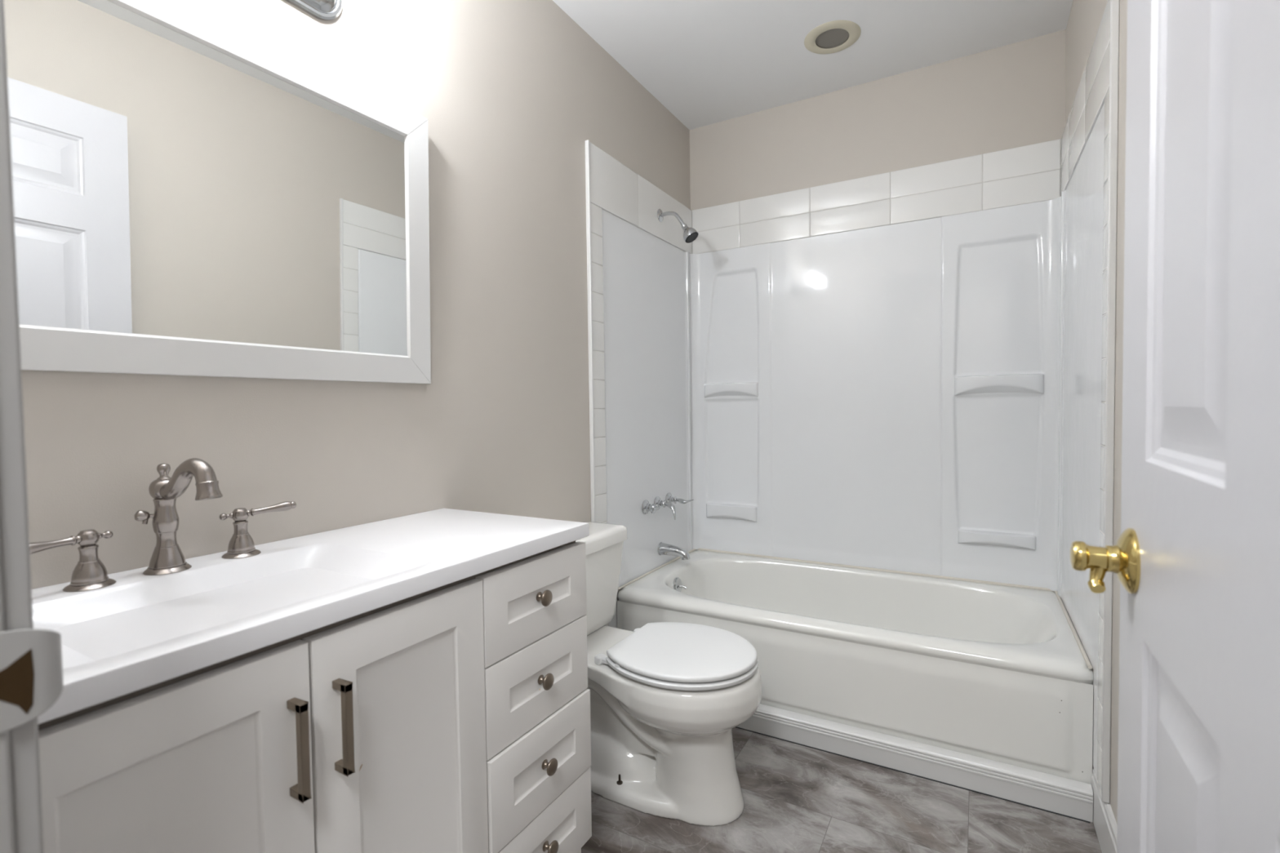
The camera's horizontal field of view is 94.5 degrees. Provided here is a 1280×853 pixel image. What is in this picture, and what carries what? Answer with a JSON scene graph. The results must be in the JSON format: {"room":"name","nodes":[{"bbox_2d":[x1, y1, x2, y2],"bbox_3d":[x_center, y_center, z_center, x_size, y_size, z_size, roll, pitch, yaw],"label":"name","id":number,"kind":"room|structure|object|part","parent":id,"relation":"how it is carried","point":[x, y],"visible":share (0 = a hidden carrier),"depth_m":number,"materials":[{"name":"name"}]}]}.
{"room":"bathroom","nodes":[
{"label":"bathroom","id":0,"kind":"room"},
{"bbox_2d":[21,0,690,600],"bbox_3d":[-0.426,-0.184,1.880,0.100,2.496,2.812,0,2,30],"label":"wall","id":1,"kind":"structure","parent":0,"point":[511,94],"depth_m":1.60,"materials":[{"name":"beige paint"}]},
{"bbox_2d":[4,0,431,383],"bbox_3d":[-0.776,-0.432,1.138,0.020,0.673,0.903,2,3,30],"label":"wall mirror","id":2,"kind":"object","parent":1,"relation":"attached to","point":[196,193],"visible":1,"depth_m":1.09,"materials":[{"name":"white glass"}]},
{"bbox_2d":[285,0,342,20],"bbox_3d":[-0.721,-0.964,1.089,0.166,0.167,0.472,0,2,30],"label":"vanity light","id":3,"kind":"object","parent":1,"relation":"attached to","point":[323,10],"visible":1,"depth_m":1.28,"materials":[{"name":"silver metal"}]},
{"bbox_2d":[608,598,617,627],"bbox_3d":[-0.110,0.777,2.328,0.013,0.267,0.065,0,2,30],"label":"trim","id":4,"kind":"structure","parent":1,"relation":"attached to","point":[613,623],"depth_m":2.33,"materials":[{"name":"white"}]},
{"bbox_2d":[585,139,692,626],"bbox_3d":[0.046,-0.081,2.590,0.016,1.962,0.919,0,2,30],"label":"tile border","id":5,"kind":"structure","parent":1,"relation":"attached to","point":[611,187],"depth_m":2.24,"materials":[{"name":"white tile"}]},
{"bbox_3d":[-0.180,-0.065,2.195,0.016,1.962,0.009,0,2,30],"label":"edge trim","id":6,"kind":"part","parent":5,"relation":"part of","materials":[{"name":"white paint"}]},
{"bbox_2d":[657,208,698,243],"bbox_3d":[0.169,-0.888,2.607,0.183,0.169,0.067,0,2,30],"label":"shower head","id":7,"kind":"object","parent":5,"relation":"attached to","point":[690,234],"visible":1,"depth_m":2.59},
{"bbox_3d":[0.144,-0.915,2.620,0.126,0.081,0.017,0,2,30],"label":"arm","id":8,"kind":"part","parent":7,"relation":"part of","materials":[{"name":"silver metal"}]},
{"bbox_2d":[552,0,1073,129],"bbox_3d":[-0.076,-1.427,0.767,4.000,0.050,4.312,0,2,30],"label":"ceiling","id":9,"kind":"structure","parent":0,"point":[708,62],"depth_m":2.23,"materials":[{"name":"white paint"}]},
{"bbox_2d":[804,20,861,53],"bbox_3d":[0.721,-1.457,2.222,0.203,0.007,0.203,0,2,30],"label":"recessed light","id":10,"kind":"object","parent":9,"relation":"in","point":[835,36],"visible":1,"depth_m":2.21,"materials":[{"name":"beige plastic"}]},
{"bbox_2d":[581,727,1102,852],"bbox_3d":[-0.042,1.118,0.849,4.000,0.050,4.312,0,2,30],"label":"floor","id":11,"kind":"structure","parent":0,"point":[797,798],"depth_m":1.60,"materials":[{"name":"grey tile"}]},
{"bbox_2d":[38,540,591,852],"bbox_3d":[-0.549,0.683,1.068,0.491,0.819,0.978,0,2,30],"label":"vanity cabinet","id":12,"kind":"object","parent":11,"relation":"on","point":[455,717],"visible":0.99,"depth_m":0.89,"materials":[{"name":"white paint"}]},
{"bbox_3d":[-0.534,0.644,0.681,0.022,0.691,0.322,0,2,30],"label":"door","id":13,"kind":"part","parent":12,"relation":"part of","materials":[{"name":"white paint"}]},
{"bbox_3d":[-0.448,0.424,0.778,0.031,0.130,0.011,0,2,30],"label":"handle","id":14,"kind":"part","parent":12,"relation":"part of","materials":[{"name":"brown metal"}]},
{"bbox_2d":[31,508,589,724],"bbox_3d":[-0.566,0.293,1.060,0.472,0.109,0.983,0,2,30],"label":"countertop","id":15,"kind":"structure","parent":12,"relation":"on","point":[140,631],"depth_m":0.93,"materials":[{"name":"white stone"}]},
{"bbox_2d":[29,457,296,592],"bbox_3d":[-0.755,0.147,0.978,0.172,0.192,0.396,0,2,30],"label":"faucet","id":16,"kind":"object","parent":15,"relation":"on","point":[90,573],"visible":0.98,"depth_m":0.98,"materials":[{"name":"silver metal"}]},
{"bbox_3d":[-0.868,0.175,0.864,0.018,0.018,0.082,0,2,20],"label":"lever","id":17,"kind":"part","parent":16,"relation":"part of","materials":[{"name":"silver metal"}]},
{"bbox_3d":[-0.850,0.243,0.914,0.061,0.007,0.061,0,2,30],"label":"handle","id":18,"kind":"part","parent":16,"relation":"part of","materials":[{"name":"silver metal"}]},
{"bbox_3d":[-0.821,0.150,0.982,0.019,0.024,0.027,0,2,30],"label":"lift rod","id":19,"kind":"part","parent":16,"relation":"part of","materials":[{"name":"silver metal"}]},
{"bbox_3d":[-0.741,0.087,0.971,0.120,0.070,0.029,0,2,22],"label":"spout","id":20,"kind":"part","parent":16,"relation":"part of","materials":[{"name":"silver metal"}]},
{"bbox_3d":[-0.742,0.236,1.103,0.061,0.007,0.061,0,2,30],"label":"handle","id":21,"kind":"part","parent":16,"relation":"part of","materials":[{"name":"silver metal"}]},
{"bbox_3d":[-0.704,0.157,1.132,0.082,0.022,0.018,-2,2,-37],"label":"lever","id":22,"kind":"part","parent":16,"relation":"part of","materials":[{"name":"silver metal"}]},
{"bbox_3d":[-0.417,0.422,0.832,0.031,0.130,0.011,0,2,30],"label":"handle","id":23,"kind":"part","parent":12,"relation":"part of","materials":[{"name":"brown metal"}]},
{"bbox_3d":[-0.373,0.633,0.964,0.022,0.691,0.322,0,2,30],"label":"door","id":24,"kind":"part","parent":12,"relation":"part of","materials":[{"name":"white paint"}]},
{"bbox_3d":[-0.215,0.358,1.239,0.022,0.168,0.326,0,2,30],"label":"drawer","id":25,"kind":"part","parent":12,"relation":"part of","materials":[{"name":"white paint"}]},
{"bbox_3d":[-0.212,0.530,1.245,0.022,0.172,0.326,0,2,30],"label":"drawer","id":26,"kind":"part","parent":12,"relation":"part of","materials":[{"name":"white paint"}]},
{"bbox_3d":[-0.205,0.710,1.248,0.022,0.180,0.326,0,2,30],"label":"drawer","id":27,"kind":"part","parent":12,"relation":"part of","materials":[{"name":"white paint"}]},
{"bbox_3d":[-0.199,0.355,1.228,0.026,0.034,0.034,0,2,30],"label":"knob","id":28,"kind":"part","parent":12,"relation":"part of","materials":[{"name":"silver metal"}]},
{"bbox_3d":[-0.204,0.886,1.254,0.022,0.168,0.326,0,2,30],"label":"drawer","id":29,"kind":"part","parent":12,"relation":"part of","materials":[{"name":"white paint"}]},
{"bbox_3d":[-0.197,0.531,1.234,0.026,0.034,0.034,0,2,30],"label":"knob","id":30,"kind":"part","parent":12,"relation":"part of","materials":[{"name":"silver metal"}]},
{"bbox_3d":[-0.189,0.710,1.237,0.026,0.034,0.034,0,2,30],"label":"knob","id":31,"kind":"part","parent":12,"relation":"part of","materials":[{"name":"silver metal"}]},
{"bbox_3d":[-0.188,0.886,1.244,0.026,0.034,0.034,0,2,30],"label":"knob","id":32,"kind":"part","parent":12,"relation":"part of","materials":[{"name":"silver metal"}]},
{"bbox_2d":[575,521,762,826],"bbox_3d":[0.001,0.705,1.769,0.734,0.716,0.476,0,2,30],"label":"toilet","id":33,"kind":"object","parent":11,"relation":"on","point":[667,699],"visible":0.78,"depth_m":1.63,"materials":[{"name":"white ceramic"}]},
{"bbox_3d":[-0.236,0.371,1.891,0.199,0.050,0.476,0,2,30],"label":"tank lid","id":34,"kind":"part","parent":33,"relation":"part of","materials":[{"name":"white ceramic"}]},
{"bbox_3d":[-0.235,0.538,1.897,0.184,0.288,0.458,0,2,30],"label":"tank","id":35,"kind":"part","parent":33,"relation":"part of","materials":[{"name":"white ceramic"}]},
{"bbox_3d":[0.007,0.868,1.772,0.726,0.390,0.381,0,2,30],"label":"bowl","id":36,"kind":"part","parent":33,"relation":"part of","materials":[{"name":"white ceramic"}]},
{"bbox_3d":[0.135,0.659,1.690,0.398,0.015,0.380,0,2,30],"label":"seat","id":37,"kind":"part","parent":33,"relation":"part of","materials":[{"name":"white plastic"}]},
{"bbox_3d":[0.135,0.637,1.690,0.394,0.019,0.376,0,2,30],"label":"seat lid","id":38,"kind":"part","parent":33,"relation":"part of","materials":[{"name":"white plastic"}]},
{"bbox_2d":[617,550,1093,784],"bbox_3d":[0.751,0.835,2.296,1.512,0.400,0.764,0,2,30],"label":"bathtub","id":39,"kind":"object","parent":11,"relation":"on","point":[1001,673],"visible":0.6,"depth_m":1.95,"materials":[{"name":"white ceramic"}]},
{"bbox_3d":[0.164,0.690,2.568,0.021,0.068,0.068,0,2,30],"label":"overflow plate","id":40,"kind":"part","parent":39,"relation":"part of","materials":[{"name":"silver metal"}]},
{"bbox_2d":[601,102,1104,677],"bbox_3d":[0.722,-0.100,2.243,1.536,1.476,0.848,0,2,30],"label":"tub surround","id":41,"kind":"object","parent":39,"relation":"on","point":[922,397],"depth_m":2.49,"materials":[{"name":"white plastic"}]},
{"bbox_3d":[0.048,-0.104,2.593,0.016,1.472,0.743,0,2,30],"label":"panel","id":42,"kind":"part","parent":41,"relation":"part of","materials":[{"name":"white plastic"}]},
{"bbox_3d":[0.047,0.347,2.528,0.065,0.062,0.078,0,2,30],"label":"tub valve handle","id":43,"kind":"part","parent":41,"relation":"part of","materials":[{"name":"silver metal"}]},
{"bbox_3d":[0.056,0.355,2.507,0.026,0.026,0.055,-1,2,4],"label":"lever","id":44,"kind":"part","parent":41,"relation":"part of","materials":[{"name":"silver metal"}]},
{"bbox_3d":[0.121,0.358,2.609,0.126,0.090,0.062,1,2,39],"label":"tub valve handle","id":45,"kind":"part","parent":41,"relation":"part of","materials":[{"name":"silver metal"}]},
{"bbox_3d":[0.133,0.369,2.591,0.026,0.068,0.094,-2,2,-30],"label":"lever","id":46,"kind":"part","parent":41,"relation":"part of","materials":[{"name":"silver metal"}]},
{"bbox_2d":[657,542,689,559],"bbox_3d":[0.155,0.555,2.640,0.145,0.065,0.059,0,2,30],"label":"tub spout","id":47,"kind":"object","parent":41,"relation":"attached to","point":[664,548],"visible":1,"depth_m":2.63,"materials":[{"name":"silver metal"}]},
{"bbox_3d":[0.191,0.338,2.708,0.137,0.062,0.062,0,2,30],"label":"tub valve handle","id":48,"kind":"part","parent":41,"relation":"part of","materials":[{"name":"silver metal"}]},
{"bbox_3d":[0.197,0.339,2.688,0.026,0.026,0.105,-3,3,-43],"label":"lever","id":49,"kind":"part","parent":41,"relation":"part of","materials":[{"name":"silver metal"}]},
{"bbox_2d":[706,502,756,521],"bbox_3d":[0.441,0.418,2.884,0.260,0.077,0.046,0,2,30],"label":"shelf","id":50,"kind":"object","parent":41,"relation":"attached to","point":[715,512],"depth_m":2.87,"materials":[{"name":"white plastic"}]},
{"bbox_2d":[704,382,758,397],"bbox_3d":[0.435,-0.176,2.863,0.276,0.072,0.045,0,2,30],"label":"shelf","id":51,"kind":"object","parent":41,"relation":"attached to","point":[712,389],"depth_m":2.85,"materials":[{"name":"white plastic"}]},
{"bbox_3d":[0.918,-0.116,2.591,1.510,1.472,0.049,0,2,30],"label":"panel","id":52,"kind":"part","parent":41,"relation":"part of","materials":[{"name":"white plastic"}]},
{"bbox_2d":[958,529,1035,549],"bbox_3d":[1.403,0.447,2.333,0.264,0.058,0.049,0,2,30],"label":"shelf","id":53,"kind":"object","parent":41,"relation":"attached to","point":[967,539],"depth_m":2.33,"materials":[{"name":"white plastic"}]},
{"bbox_2d":[954,373,1044,395],"bbox_3d":[1.398,-0.163,2.312,0.300,0.081,0.049,0,2,30],"label":"shelf","id":54,"kind":"object","parent":41,"relation":"attached to","point":[965,384],"depth_m":2.30,"materials":[{"name":"white plastic"}]},
{"bbox_3d":[1.355,-0.097,1.823,0.015,1.472,0.745,0,2,29],"label":"panel","id":55,"kind":"part","parent":41,"relation":"part of","materials":[{"name":"white plastic"}]},
{"bbox_2d":[735,703,1093,823],"bbox_3d":[0.554,1.005,1.956,1.508,0.086,0.034,0,2,30],"label":"trim","id":56,"kind":"structure","parent":39,"relation":"attached to","point":[1060,795],"depth_m":1.76,"materials":[{"name":"white paint"}]},
{"bbox_2d":[689,29,1066,210],"bbox_3d":[1.049,-0.227,2.599,1.750,2.496,0.100,0,2,30],"label":"wall","id":57,"kind":"structure","parent":0,"point":[1011,95],"depth_m":2.50,"materials":[{"name":"beige paint"}]},
{"bbox_2d":[692,138,1060,253],"bbox_3d":[0.915,-0.963,2.580,1.503,0.219,0.014,0,2,30],"label":"tile border","id":58,"kind":"structure","parent":57,"relation":"attached to","point":[1031,173],"depth_m":2.49,"materials":[{"name":"white tile"}]},
{"bbox_2d":[1065,0,1127,824],"bbox_3d":[1.017,-0.175,0.999,0.220,2.496,2.712,0,2,30],"label":"wall","id":59,"kind":"structure","parent":0,"point":[1085,17],"depth_m":1.40,"materials":[{"name":"beige paint"}]},
{"bbox_2d":[1060,0,1119,803],"bbox_3d":[1.359,-0.074,1.828,0.016,1.962,0.942,0,2,29],"label":"tile border","id":60,"kind":"structure","parent":59,"relation":"attached to","point":[1099,83],"depth_m":1.44,"materials":[{"name":"white tile"}]},
{"bbox_3d":[1.130,-0.058,1.422,0.016,1.962,0.010,0,2,30],"label":"edge trim","id":61,"kind":"part","parent":60,"relation":"part of","materials":[{"name":"white paint"}]},
{"bbox_2d":[1092,669,1097,776],"bbox_3d":[1.209,0.783,1.562,0.010,0.267,0.087,0,2,30],"label":"trim","id":62,"kind":"structure","parent":59,"relation":"attached to","point":[1095,677],"depth_m":1.57,"materials":[{"name":"white"}]},
{"bbox_2d":[1091,768,1117,852],"bbox_3d":[0.785,1.016,0.810,0.013,0.134,1.806,0,2,29],"label":"baseboard","id":63,"kind":"structure","parent":59,"relation":"attached to","point":[1104,822],"depth_m":1.46,"materials":[{"name":"white paint"}]},
{"bbox_3d":[-0.377,-0.134,0.301,1.551,2.496,0.115,0,2,30],"label":"wall","id":64,"kind":"structure","parent":0,"visible":0},
{"bbox_2d":[0,0,63,852],"bbox_3d":[-0.502,0.028,0.388,0.073,2.170,0.165,0,2,30],"label":"trim","id":65,"kind":"structure","parent":64,"relation":"attached to","point":[31,668],"depth_m":0.43,"materials":[{"name":"grey paint"}]},
{"bbox_3d":[-0.464,0.182,0.405,0.014,0.072,0.109,0,2,23],"label":"strike plate","id":66,"kind":"part","parent":65,"relation":"part of","materials":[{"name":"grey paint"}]},
{"bbox_2d":[1070,0,1279,852],"bbox_3d":[0.396,0.041,0.397,0.103,2.095,0.771,0,2,30],"label":"door","id":67,"kind":"structure","parent":64,"relation":"in","point":[1194,558],"depth_m":0.48,"materials":[{"name":"white paint"}]},
{"bbox_3d":[0.531,0.174,0.686,0.020,0.037,0.024,0,2,30],"label":"thumb lever","id":68,"kind":"part","parent":67,"relation":"part of","materials":[{"name":"gold metal"}]},
{"bbox_3d":[0.550,0.153,0.679,0.025,0.074,0.074,0,2,30],"label":"knob","id":69,"kind":"part","parent":67,"relation":"part of","materials":[{"name":"gold metal"}]}
]}

